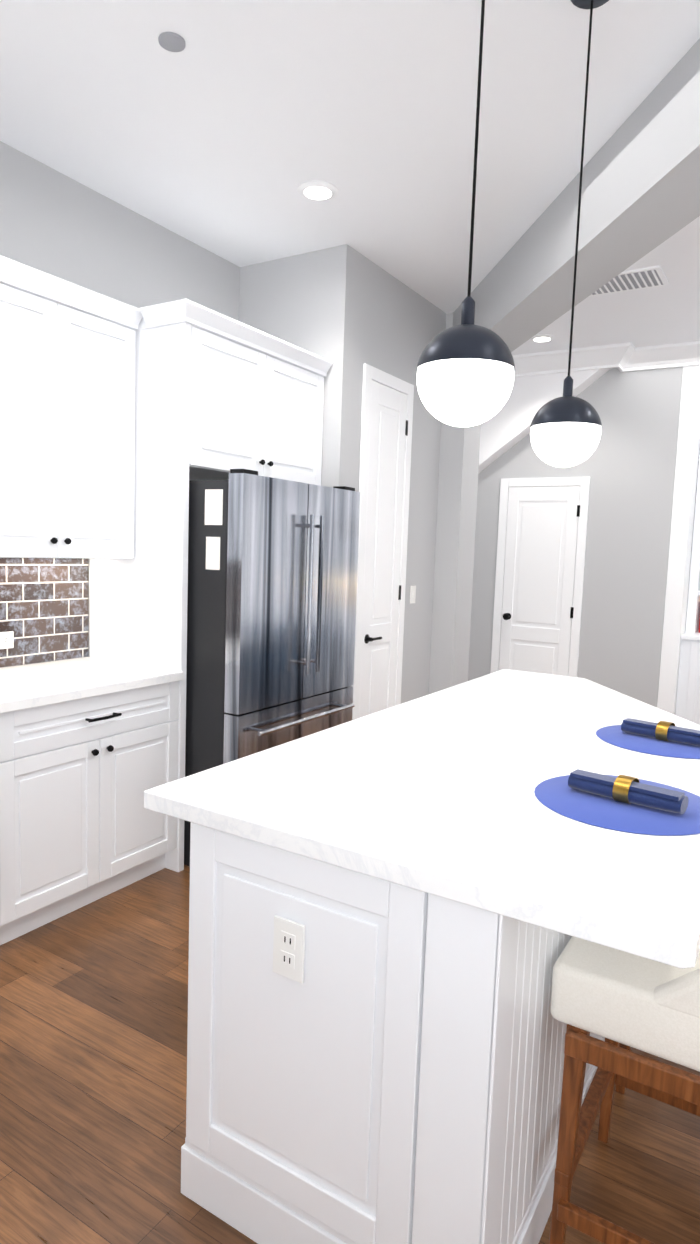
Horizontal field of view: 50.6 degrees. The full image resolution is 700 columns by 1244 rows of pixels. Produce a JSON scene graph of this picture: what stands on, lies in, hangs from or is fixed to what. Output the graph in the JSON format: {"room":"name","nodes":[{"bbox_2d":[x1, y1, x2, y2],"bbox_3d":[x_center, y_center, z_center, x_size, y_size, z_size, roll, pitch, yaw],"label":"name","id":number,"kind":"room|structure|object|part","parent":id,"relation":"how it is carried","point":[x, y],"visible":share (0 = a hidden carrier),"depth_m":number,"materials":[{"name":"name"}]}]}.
{"room":"kitchen","nodes":[
{"label":"kitchen","id":0,"kind":"room"},
{"bbox_2d":[0,141,239,667],"bbox_3d":[-1.701,-0.397,2.846,0.120,3.050,3.930,5,7,31],"label":"wall","id":1,"kind":"structure","parent":0,"point":[52,223],"depth_m":3.41,"materials":[{"name":"grey paint"}]},
{"bbox_2d":[0,255,142,558],"bbox_3d":[-1.270,-0.799,2.999,0.367,1.070,0.799,5,7,31],"label":"upper cabinet","id":2,"kind":"object","parent":1,"relation":"attached to","point":[67,418],"visible":0.96,"depth_m":2.95,"materials":[{"name":"white wood"}]},
{"bbox_2d":[240,250,319,353],"bbox_3d":[-0.399,-0.491,4.279,0.570,3.050,0.120,5,7,31],"label":"wall","id":3,"kind":"structure","parent":0,"point":[278,296],"depth_m":4.09,"materials":[{"name":"grey paint"}]},
{"bbox_2d":[0,864,699,1243],"bbox_3d":[1.825,1.303,2.916,8.100,0.100,7.830,5,7,31],"label":"floor","id":4,"kind":"structure","parent":0,"point":[92,1058],"depth_m":1.93,"materials":[{"name":"brown wood"}]},
{"bbox_2d":[0,681,178,944],"bbox_3d":[-1.242,0.691,3.058,0.594,0.876,0.876,5,7,31],"label":"base cabinet","id":5,"kind":"object","parent":4,"relation":"on","point":[81,826],"visible":0.92,"depth_m":2.82,"materials":[{"name":"white wood"}]},
{"bbox_2d":[0,657,183,713],"bbox_3d":[-1.542,0.277,2.480,0.620,0.040,2.120,5,7,31],"label":"countertop","id":6,"kind":"structure","parent":5,"relation":"on","point":[26,686],"depth_m":2.89,"materials":[{"name":"white stone"}]},
{"bbox_2d":[89,299,332,871],"bbox_3d":[-0.698,-0.155,3.766,0.647,2.460,1.098,5,7,31],"label":"cabinet","id":7,"kind":"object","parent":4,"relation":"on","point":[218,396],"visible":0.75,"depth_m":3.30,"materials":[{"name":"white wood"}]},
{"bbox_2d":[184,469,359,865],"bbox_3d":[-0.548,0.187,3.731,0.896,1.773,0.938,5,7,31],"label":"refrigerator","id":8,"kind":"object","parent":4,"relation":"on","point":[272,590],"visible":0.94,"depth_m":3.28,"materials":[{"name":"silver metal"}]},
{"bbox_2d":[164,809,604,1243],"bbox_3d":[0.510,0.815,2.405,0.753,0.879,2.243,5,7,31],"label":"kitchen island","id":9,"kind":"object","parent":4,"relation":"on","point":[408,1090],"depth_m":1.42,"materials":[{"name":"white painted wood"}]},
{"bbox_2d":[273,915,304,982],"bbox_3d":[-0.121,0.643,1.455,0.072,0.116,0.008,5,7,31],"label":"outlet","id":10,"kind":"object","parent":9,"relation":"attached to","point":[288,948],"visible":1,"depth_m":1.45,"materials":[{"name":"white plastic"}]},
{"bbox_2d":[144,669,699,968],"bbox_3d":[0.618,0.364,2.319,1.115,0.040,2.290,5,7,31],"label":"island countertop","id":11,"kind":"structure","parent":9,"relation":"on","point":[436,790],"depth_m":1.60,"materials":[{"name":"white stone"}]},
{"bbox_2d":[534,769,699,835],"bbox_3d":[0.623,0.377,1.669,0.400,0.059,0.400,5,7,31],"label":"place setting","id":12,"kind":"object","parent":11,"relation":"on","point":[626,803],"visible":1,"depth_m":1.62,"materials":[{"name":"blue fabric"}]},
{"bbox_2d":[596,718,699,758],"bbox_3d":[0.960,0.332,2.252,0.400,0.059,0.400,5,7,31],"label":"place setting","id":13,"kind":"object","parent":11,"relation":"on","point":[665,738],"visible":1,"depth_m":2.21,"materials":[{"name":"blue fabric"}]},
{"bbox_2d":[615,1043,630,1093],"bbox_3d":[1.068,0.835,2.076,0.528,0.939,0.514,5,7,31],"label":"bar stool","id":14,"kind":"object","parent":4,"relation":"on","point":[620,1089],"visible":0.02,"depth_m":2.04,"materials":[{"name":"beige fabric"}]},
{"bbox_2d":[549,936,699,1243],"bbox_3d":[0.732,0.876,1.533,0.528,0.939,0.514,5,7,31],"label":"bar stool","id":15,"kind":"object","parent":4,"relation":"on","point":[614,997],"visible":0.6,"depth_m":1.43,"materials":[{"name":"brown wood"}]},
{"bbox_2d":[550,936,699,1100],"bbox_3d":[0.736,0.604,1.510,0.516,0.392,0.450,5,7,31],"label":"cushion","id":16,"kind":"object","parent":15,"relation":"on","point":[652,1007],"depth_m":1.40,"materials":[{"name":"beige fabric"}]},
{"bbox_2d":[675,450,699,724],"bbox_3d":[3.867,-0.247,5.122,2.779,2.700,0.540,5,7,31],"label":"bookshelf","id":17,"kind":"object","parent":4,"relation":"on","point":[688,700],"visible":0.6,"depth_m":5.72,"materials":[{"name":"white wood"}]},
{"bbox_2d":[0,365,699,714],"bbox_3d":[0.100,-0.411,3.642,2.115,3.050,7.228,5,7,31],"label":"wall","id":18,"kind":"structure","parent":0,"point":[44,609],"depth_m":3.48,"materials":[{"name":"brown brick"}]},
{"bbox_2d":[0,631,13,648],"bbox_3d":[-1.480,0.079,3.140,0.008,0.072,0.116,5,7,31],"label":"outlet","id":19,"kind":"object","parent":18,"relation":"attached to","point":[6,640],"visible":1,"depth_m":3.16,"materials":[{"name":"white plastic"}]},
{"bbox_3d":[2.659,-0.541,5.895,0.122,3.050,0.700,5,7,31],"label":"wall return panel","id":20,"kind":"part","parent":18,"relation":"part of","materials":[{"name":"white paint"}]},
{"bbox_2d":[0,0,699,354],"bbox_3d":[1.936,-1.830,2.611,8.100,0.100,7.830,5,7,31],"label":"ceiling","id":21,"kind":"structure","parent":0,"point":[229,129],"depth_m":2.74,"materials":[{"name":"white paint"}]},
{"bbox_2d":[158,32,184,51],"bbox_3d":[-0.564,-1.836,2.347,0.083,0.012,0.084,5,7,31],"label":"disc","id":22,"kind":"object","parent":21,"relation":"attached to","point":[171,41],"visible":1,"depth_m":2.34,"materials":[{"name":"grey plastic"}]},
{"bbox_2d":[297,180,338,200],"bbox_3d":[-0.143,-1.913,3.294,0.184,0.012,0.184,5,7,31],"label":"recessed light","id":23,"kind":"object","parent":21,"relation":"in","point":[315,190],"visible":1,"depth_m":3.28,"materials":[{"name":"white plastic"}]},
{"bbox_2d":[416,0,514,426],"bbox_3d":[0.259,-1.065,1.485,0.203,1.319,0.203,5,7,31],"label":"globe pendant light","id":24,"kind":"object","parent":21,"relation":"hanging from","point":[465,370],"visible":1,"depth_m":1.47,"materials":[{"name":"white glass"}]},
{"bbox_2d":[530,334,554,341],"bbox_3d":[1.400,-2.063,5.392,0.184,0.012,0.184,5,7,31],"label":"recessed light","id":25,"kind":"object","parent":21,"relation":"in","point":[542,338],"visible":1,"depth_m":5.37,"materials":[{"name":"white plastic"}]},
{"bbox_2d":[530,0,608,466],"bbox_3d":[0.652,-1.113,2.121,0.203,1.319,0.203,5,7,31],"label":"globe pendant light","id":26,"kind":"object","parent":21,"relation":"hanging from","point":[566,428],"visible":1,"depth_m":2.10,"materials":[{"name":"white glass"}]},
{"bbox_2d":[453,38,699,351],"bbox_3d":[1.257,-1.563,1.853,0.280,0.329,6.950,1,6,-8],"label":"beam","id":27,"kind":"structure","parent":21,"relation":"attached to","point":[640,194],"depth_m":2.90,"materials":[{"name":"grey paint"}]},
{"bbox_2d":[588,265,668,296],"bbox_3d":[1.518,-1.946,4.256,0.540,0.016,0.300,5,7,31],"label":"ceiling vent","id":28,"kind":"object","parent":21,"relation":"in","point":[640,278],"visible":0.52,"depth_m":4.20,"materials":[{"name":"white metal"}]},
{"bbox_2d":[316,244,459,703],"bbox_3d":[0.277,-0.507,4.690,0.150,3.050,1.530,5,7,31],"label":"wall","id":29,"kind":"structure","parent":0,"point":[348,311],"depth_m":4.55,"materials":[{"name":"grey paint"}]},
{"bbox_2d":[352,363,413,719],"bbox_3d":[0.191,-0.205,4.448,0.018,2.490,0.590,5,7,31],"label":"door frame","id":30,"kind":"structure","parent":29,"relation":"in","point":[370,372],"depth_m":4.26,"materials":[{"name":"white wood"}]},
{"bbox_2d":[359,380,407,717],"bbox_3d":[0.209,-0.172,4.447,0.056,2.409,0.455,5,7,31],"label":"door leaf","id":31,"kind":"structure","parent":30,"relation":"attached to","point":[387,435],"depth_m":4.42,"materials":[{"name":"white wood"}]},
{"bbox_3d":[0.221,-0.170,4.456,0.046,2.110,0.427,5,7,31],"label":"pantry door hardware","id":32,"kind":"part","parent":31,"relation":"part of","materials":[{"name":"white wood"}]},
{"bbox_2d":[410,586,415,603],"bbox_3d":[0.412,-0.179,4.825,0.012,0.116,0.072,5,7,31],"label":"switch plate","id":33,"kind":"object","parent":29,"relation":"attached to","point":[412,594],"visible":1,"depth_m":4.82,"materials":[{"name":"white plastic"}]},
{"bbox_2d":[448,422,483,687],"bbox_3d":[0.805,-0.528,5.099,0.002,3.050,0.280,5,7,31],"label":"wall","id":34,"kind":"structure","parent":0,"point":[472,437],"depth_m":5.10,"materials":[{"name":"grey paint"}]},
{"bbox_2d":[472,367,682,707],"bbox_3d":[1.136,-0.643,6.393,3.000,3.050,0.280,5,7,31],"label":"wall","id":35,"kind":"structure","parent":0,"point":[630,470],"depth_m":5.82,"materials":[{"name":"grey paint"}]},
{"bbox_2d":[499,486,579,675],"bbox_3d":[1.545,-0.100,6.153,0.605,2.029,0.082,5,7,31],"label":"closet door leaf","id":36,"kind":"structure","parent":35,"relation":"in","point":[540,554],"depth_m":6.15,"materials":[{"name":"white wood"}]},
{"bbox_3d":[1.553,-0.096,6.142,0.579,1.730,0.072,5,7,31],"label":"closet door hardware","id":37,"kind":"part","parent":36,"relation":"part of","materials":[{"name":"white wood"}]},
{"bbox_2d":[490,477,589,676],"bbox_3d":[1.558,-0.135,6.181,0.740,2.110,0.018,5,7,31],"label":"door frame","id":38,"kind":"structure","parent":35,"relation":"in","point":[583,483],"depth_m":6.05,"materials":[{"name":"white wood"}]},
{"bbox_2d":[512,341,699,376],"bbox_3d":[3.419,-1.878,4.915,7.980,0.144,0.555,5,7,31],"label":"crown molding","id":39,"kind":"structure","parent":35,"relation":"attached to","point":[625,357],"depth_m":5.59,"materials":[{"name":"white wood"}]}
]}

